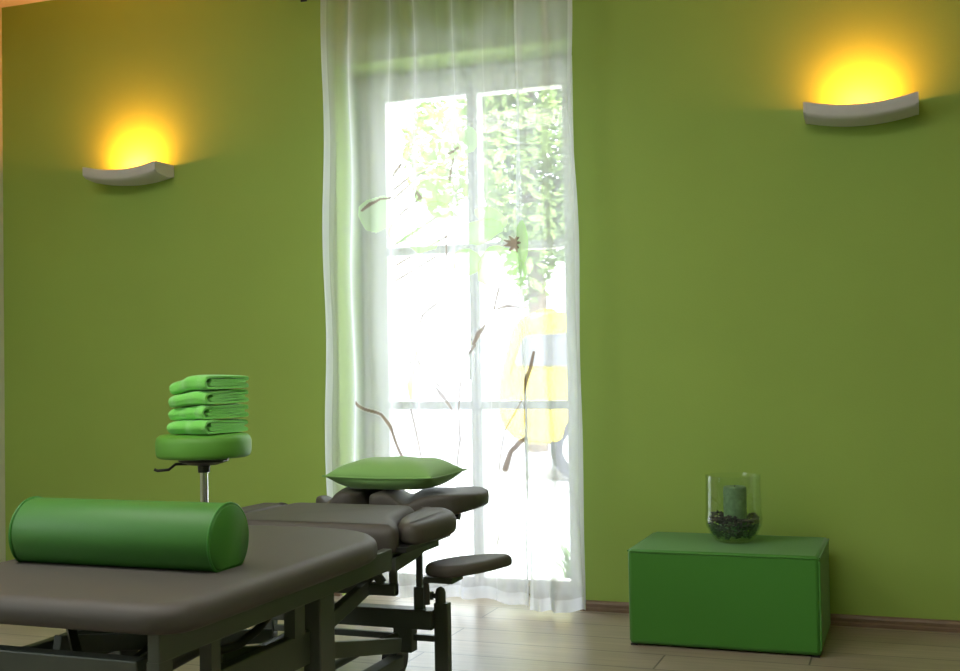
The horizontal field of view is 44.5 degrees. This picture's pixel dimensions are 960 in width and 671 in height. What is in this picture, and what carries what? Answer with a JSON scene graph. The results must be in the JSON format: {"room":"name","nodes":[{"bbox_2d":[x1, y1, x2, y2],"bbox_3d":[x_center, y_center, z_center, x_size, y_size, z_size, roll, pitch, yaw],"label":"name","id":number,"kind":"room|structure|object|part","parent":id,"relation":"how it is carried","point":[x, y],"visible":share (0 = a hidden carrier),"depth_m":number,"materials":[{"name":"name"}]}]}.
{"room":"massage room","nodes":[
{"label":"massage room","id":0,"kind":"room"},
{"bbox_2d":[0,7,5,561],"bbox_3d":[-3.748,-0.281,2.470,0.300,2.810,7.215,-1,-1,20],"label":"wall","id":1,"kind":"structure","parent":0,"point":[2,402],"depth_m":5.78,"materials":[{"name":"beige paint"}]},
{"bbox_2d":[0,0,48,7],"bbox_3d":[-0.559,-1.868,1.380,7.115,0.200,7.935,-1,-1,20],"label":"ceiling","id":2,"kind":"structure","parent":0,"point":[3,3],"depth_m":5.75,"materials":[{"name":"white paint"}]},
{"bbox_2d":[0,592,959,670],"bbox_3d":[-0.508,1.101,1.308,7.115,0.120,7.935,-1,-1,20],"label":"floor","id":3,"kind":"structure","parent":0,"point":[487,634],"depth_m":4.07,"materials":[{"name":"laminate"}]},
{"bbox_2d":[154,432,251,501],"bbox_3d":[-0.959,0.725,4.022,0.461,0.778,0.482,-1,-1,20],"label":"stool","id":4,"kind":"object","parent":3,"relation":"on","point":[202,451],"visible":0.54,"depth_m":3.91,"materials":[{"name":"green leather"}]},
{"bbox_3d":[-1.042,0.450,4.004,0.141,0.031,0.011,-1,-1,-5],"label":"height lever","id":5,"kind":"part","parent":4,"relation":"part of","materials":[{"name":"black plastic"}]},
{"bbox_3d":[-0.947,0.376,4.025,0.322,0.080,0.322,-1,-1,20],"label":"seat","id":6,"kind":"part","parent":4,"relation":"part of","materials":[{"name":"green leather"}]},
{"bbox_3d":[-0.946,0.433,4.024,0.170,0.018,0.169,-1,-1,20],"label":"seat plate","id":7,"kind":"part","parent":4,"relation":"part of","materials":[{"name":"black plastic"}]},
{"bbox_2d":[167,418,247,434],"bbox_3d":[-0.930,0.309,4.014,0.170,0.051,0.243,-2,-2,27],"label":"folded towel","id":8,"kind":"object","parent":4,"relation":"on","point":[209,426],"visible":1,"depth_m":3.94,"materials":[{"name":"green fabric"}]},
{"bbox_2d":[168,403,248,420],"bbox_3d":[-0.925,0.262,4.021,0.173,0.054,0.228,-2,-2,34],"label":"folded towel","id":9,"kind":"object","parent":8,"relation":"on","point":[231,410],"visible":0.99,"depth_m":3.95,"materials":[{"name":"green fabric"}]},
{"bbox_2d":[168,389,248,407],"bbox_3d":[-0.933,0.215,4.021,0.171,0.060,0.234,-2,-2,28],"label":"folded towel","id":10,"kind":"object","parent":9,"relation":"on","point":[221,396],"visible":0.98,"depth_m":3.94,"materials":[{"name":"green fabric"}]},
{"bbox_2d":[169,375,248,394],"bbox_3d":[-0.926,0.167,4.023,0.171,0.067,0.224,-2,-2,32],"label":"folded towel","id":11,"kind":"object","parent":10,"relation":"on","point":[196,382],"visible":0.92,"depth_m":3.96,"materials":[{"name":"green fabric"}]},
{"bbox_2d":[0,486,511,670],"bbox_3d":[-0.648,0.805,3.261,1.081,0.570,2.190,-1,-1,20],"label":"table","id":12,"kind":"object","parent":3,"relation":"on","point":[299,555],"visible":0.84,"depth_m":2.91,"materials":[{"name":"brown leather"}]},
{"bbox_3d":[-0.944,0.684,2.471,0.560,0.045,0.040,-1,-1,20],"label":"cross rail","id":13,"kind":"part","parent":12,"relation":"part of","materials":[{"name":"grey metal"}]},
{"bbox_2d":[8,496,248,572],"bbox_3d":[-0.852,0.475,2.841,0.575,0.158,0.176,-1,-1,20],"label":"bolster","id":14,"kind":"object","parent":12,"relation":"on","point":[175,535],"visible":1,"depth_m":2.77,"materials":[{"name":"green leather"}]},
{"bbox_3d":[-0.885,0.858,3.193,0.025,0.253,1.008,-1,-1,20],"label":"scissor arm","id":15,"kind":"part","parent":12,"relation":"part of","materials":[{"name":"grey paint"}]},
{"bbox_3d":[-0.645,0.752,2.367,0.030,0.193,0.045,-1,-1,20],"label":"hanger plate","id":16,"kind":"part","parent":12,"relation":"part of","materials":[{"name":"grey paint"}]},
{"bbox_3d":[-0.861,0.866,3.344,0.025,0.243,1.008,-1,-1,20],"label":"scissor arm","id":17,"kind":"part","parent":12,"relation":"part of","materials":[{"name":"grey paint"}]},
{"bbox_3d":[-0.677,0.757,2.957,0.063,0.116,0.804,-1,-1,20],"label":"lift motor","id":18,"kind":"part","parent":12,"relation":"part of","materials":[{"name":"grey paint"}]},
{"bbox_2d":[0,525,377,634],"bbox_3d":[-0.765,0.583,2.962,0.790,0.060,1.130,-1,-1,20],"label":"cushion","id":19,"kind":"object","parent":12,"relation":"on","point":[280,561],"depth_m":2.58,"materials":[{"name":"grey leather"}]},
{"bbox_3d":[-0.582,0.755,2.536,0.030,0.193,0.035,-1,-1,20],"label":"hanger plate","id":20,"kind":"part","parent":12,"relation":"part of","materials":[{"name":"grey paint"}]},
{"bbox_3d":[-0.569,0.713,2.790,0.022,0.061,0.270,-1,-1,20],"label":"lever","id":21,"kind":"part","parent":12,"relation":"part of","materials":[{"name":"black plastic"}]},
{"bbox_2d":[241,502,286,512],"bbox_3d":[-0.771,0.603,3.853,0.163,0.076,0.353,-1,-1,20],"label":"cushion","id":22,"kind":"object","parent":12,"relation":"on","point":[260,507],"depth_m":3.90,"materials":[{"name":"grey leather"}]},
{"bbox_3d":[-0.459,0.635,2.863,0.030,0.060,1.110,-1,-1,20],"label":"rail","id":23,"kind":"part","parent":12,"relation":"part of","materials":[{"name":"black metal"}]},
{"bbox_3d":[-0.715,0.990,3.984,0.048,0.238,0.035,-1,-1,20],"label":"post","id":24,"kind":"part","parent":12,"relation":"part of","materials":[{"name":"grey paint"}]},
{"bbox_3d":[-0.455,0.702,2.882,0.030,0.073,0.050,-1,-1,20],"label":"hanger plate","id":25,"kind":"part","parent":12,"relation":"part of","materials":[{"name":"grey paint"}]},
{"bbox_3d":[-0.430,0.855,3.184,0.025,0.243,1.008,-1,-1,20],"label":"scissor arm","id":26,"kind":"part","parent":12,"relation":"part of","materials":[{"name":"grey paint"}]},
{"bbox_2d":[245,502,414,552],"bbox_3d":[-0.488,0.600,3.707,0.661,0.094,0.430,-1,-1,20],"label":"cushion","id":27,"kind":"object","parent":12,"relation":"on","point":[389,525],"depth_m":3.58,"materials":[{"name":"grey leather"}]},
{"bbox_3d":[-0.510,0.848,3.054,0.025,0.253,1.008,-1,-1,20],"label":"scissor arm","id":28,"kind":"part","parent":12,"relation":"part of","materials":[{"name":"grey paint"}]},
{"bbox_3d":[-0.527,0.763,3.595,0.597,0.034,0.030,-1,-1,20],"label":"cross rail","id":29,"kind":"part","parent":12,"relation":"part of","materials":[{"name":"black metal"}]},
{"bbox_2d":[322,456,466,489],"bbox_3d":[-0.298,0.481,4.144,0.414,0.102,0.329,-1,-1,20],"label":"pillow","id":30,"kind":"object","parent":12,"relation":"on","point":[396,472],"visible":1,"depth_m":4.03,"materials":[{"name":"green fabric"}]},
{"bbox_3d":[-0.196,0.753,3.793,0.019,0.285,0.012,-1,-1,20],"label":"support rod","id":31,"kind":"part","parent":12,"relation":"part of","materials":[{"name":"grey paint"}]},
{"bbox_2d":[398,507,456,544],"bbox_3d":[-0.179,0.588,3.634,0.163,0.076,0.353,-1,-1,20],"label":"cushion","id":32,"kind":"object","parent":12,"relation":"on","point":[426,525],"depth_m":3.56,"materials":[{"name":"grey leather"}]},
{"bbox_3d":[-0.211,0.650,3.587,0.024,0.045,0.400,-1,-1,20],"label":"head rail","id":33,"kind":"part","parent":12,"relation":"part of","materials":[{"name":"black metal"}]},
{"bbox_3d":[-0.127,0.837,3.765,0.034,0.063,0.034,-1,-1,20],"label":"post knob","id":34,"kind":"part","parent":12,"relation":"part of","materials":[{"name":"grey paint"}]},
{"bbox_3d":[-0.119,0.975,3.763,0.048,0.238,0.035,-1,-1,20],"label":"post","id":35,"kind":"part","parent":12,"relation":"part of","materials":[{"name":"black metal"}]},
{"bbox_3d":[-0.113,0.745,3.608,0.095,0.017,0.090,-1,-1,20],"label":"arm pad plate","id":36,"kind":"part","parent":12,"relation":"part of","materials":[{"name":"grey paint"}]},
{"bbox_2d":[627,532,830,657],"bbox_3d":[0.909,0.919,4.246,0.660,0.337,0.466,-1,-1,20],"label":"pouf","id":37,"kind":"object","parent":3,"relation":"on","point":[760,593],"visible":0.99,"depth_m":4.04,"materials":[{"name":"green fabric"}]},
{"bbox_3d":[0.924,0.630,4.281,0.206,0.242,0.206,-1,-1,20],"label":"glass vase","id":38,"kind":"object","parent":37,"relation":"on","visible":0},
{"bbox_2d":[708,510,759,539],"bbox_3d":[0.925,0.692,4.279,0.187,0.094,0.187,-1,-1,20],"label":"gravel","id":39,"kind":"object","parent":38,"relation":"in","point":[716,529],"visible":0.96,"depth_m":4.23,"materials":[{"name":"black gravel"}]},
{"bbox_2d":[723,485,746,534],"bbox_3d":[0.930,0.633,4.279,0.083,0.176,0.083,-1,-1,20],"label":"pillar candle","id":40,"kind":"object","parent":38,"relation":"in","point":[734,496],"visible":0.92,"depth_m":4.24,"materials":[{"name":"green wax"}]},
{"bbox_2d":[2,0,959,620],"bbox_3d":[0.774,-0.300,4.865,7.115,2.810,0.420,-1,-1,20],"label":"wall","id":41,"kind":"structure","parent":0,"point":[770,298],"depth_m":4.73,"materials":[{"name":"green paint"}]},
{"bbox_2d":[82,161,173,185],"bbox_3d":[-1.636,-0.744,5.462,0.400,0.086,0.148,-1,-1,20],"label":"wall sconce","id":42,"kind":"object","parent":41,"relation":"attached to","point":[151,172],"visible":1,"depth_m":5.41,"materials":[{"name":"white ceramic"}]},
{"bbox_2d":[360,56,581,596],"bbox_3d":[-0.026,-0.036,5.200,1.083,2.325,0.140,-1,-1,20],"label":"window frame","id":43,"kind":"structure","parent":41,"relation":"in","point":[500,78],"depth_m":5.21,"materials":[{"name":"white paint"}]},
{"bbox_3d":[-0.033,0.132,5.156,0.016,0.128,0.058,-1,-1,20],"label":"handle","id":44,"kind":"part","parent":43,"relation":"part of","materials":[{"name":"white paint"}]},
{"bbox_2d":[580,600,959,632],"bbox_3d":[2.090,1.045,4.118,3.593,0.040,0.020,-1,-1,20],"label":"baseboard","id":45,"kind":"structure","parent":41,"relation":"attached to","point":[920,624],"depth_m":4.34,"materials":[{"name":"brown wood"}]},
{"bbox_2d":[803,92,918,126],"bbox_3d":[1.407,-0.823,4.335,0.400,0.086,0.148,-1,-1,20],"label":"wall sconce","id":46,"kind":"object","parent":41,"relation":"attached to","point":[902,107],"visible":1,"depth_m":4.28,"materials":[{"name":"white ceramic"}]},
{"bbox_3d":[-0.164,-1.538,4.935,1.606,0.060,0.143,-1,-1,20],"label":"curtain rod","id":47,"kind":"object","parent":41,"relation":"attached to","visible":0},
{"bbox_2d":[320,0,528,606],"bbox_3d":[-0.243,-0.225,4.888,0.922,2.648,0.083,-1,-1,20],"label":"curtain","id":48,"kind":"object","parent":47,"relation":"hanging from","point":[497,265],"visible":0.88,"depth_m":4.87,"materials":[{"name":"white fabric"}]},
{"bbox_2d":[514,0,585,612],"bbox_3d":[0.272,-0.237,4.661,0.269,2.654,0.056,-2,-2,27],"label":"curtain","id":49,"kind":"object","parent":47,"relation":"hanging from","point":[546,603],"visible":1,"depth_m":4.65,"materials":[{"name":"white fabric"}]},
{"label":"outside","id":50,"kind":"structure","parent":0,"visible":0},
{"bbox_2d":[395,382,568,492],"bbox_3d":[4.418,2.105,40.566,100.000,0.110,60.800,-1,-1,20],"label":"road","id":51,"kind":"structure","parent":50,"point":[437,424],"depth_m":17.12,"materials":[{"name":"white"}]},
{"bbox_2d":[392,100,467,282],"bbox_3d":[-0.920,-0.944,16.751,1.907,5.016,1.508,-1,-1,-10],"label":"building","id":52,"kind":"structure","parent":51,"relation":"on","point":[440,170],"depth_m":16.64,"materials":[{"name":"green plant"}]},
{"bbox_3d":[-0.605,-2.561,16.827,1.012,1.791,1.600,-1,-1,20],"label":"crown","id":53,"kind":"part","parent":52,"relation":"part of","materials":[{"name":"green plant"}]},
{"bbox_2d":[451,88,564,451],"bbox_3d":[0.681,-1.674,15.228,1.719,6.351,2.813,-1,-1,20],"label":"tree","id":54,"kind":"object","parent":51,"relation":"on","point":[501,116],"visible":0.27,"depth_m":14.52,"materials":[{"name":"green plant"}]},
{"bbox_3d":[0.666,-2.555,15.249,1.719,4.589,2.813,-1,-1,20],"label":"crown","id":55,"kind":"part","parent":54,"relation":"part of","materials":[{"name":"green plant"}]},
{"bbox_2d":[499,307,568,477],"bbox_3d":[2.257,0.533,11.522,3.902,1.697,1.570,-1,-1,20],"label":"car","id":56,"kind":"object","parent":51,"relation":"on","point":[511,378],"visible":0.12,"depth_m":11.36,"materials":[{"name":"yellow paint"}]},
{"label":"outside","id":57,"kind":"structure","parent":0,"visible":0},
{"bbox_2d":[400,498,569,577],"bbox_3d":[-1.254,1.392,8.033,52.000,0.150,4.165,-1,-1,20],"label":"terrace","id":58,"kind":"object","parent":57,"point":[511,542],"depth_m":7.39,"materials":[{"name":"white"}]},
{"bbox_2d":[405,489,568,499],"bbox_3d":[-0.540,1.382,9.963,52.000,0.140,0.150,-1,-1,20],"label":"trim","id":59,"kind":"structure","parent":58,"relation":"attached to","point":[497,494],"depth_m":9.58,"materials":[{"name":"white"}]},
{"bbox_2d":[546,543,570,577],"bbox_3d":[0.505,1.140,5.945,0.396,0.193,0.424,-1,-1,20],"label":"clump","id":60,"kind":"object","parent":58,"relation":"on","point":[566,553],"visible":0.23,"depth_m":5.97,"materials":[{"name":"green plant"}]}
]}

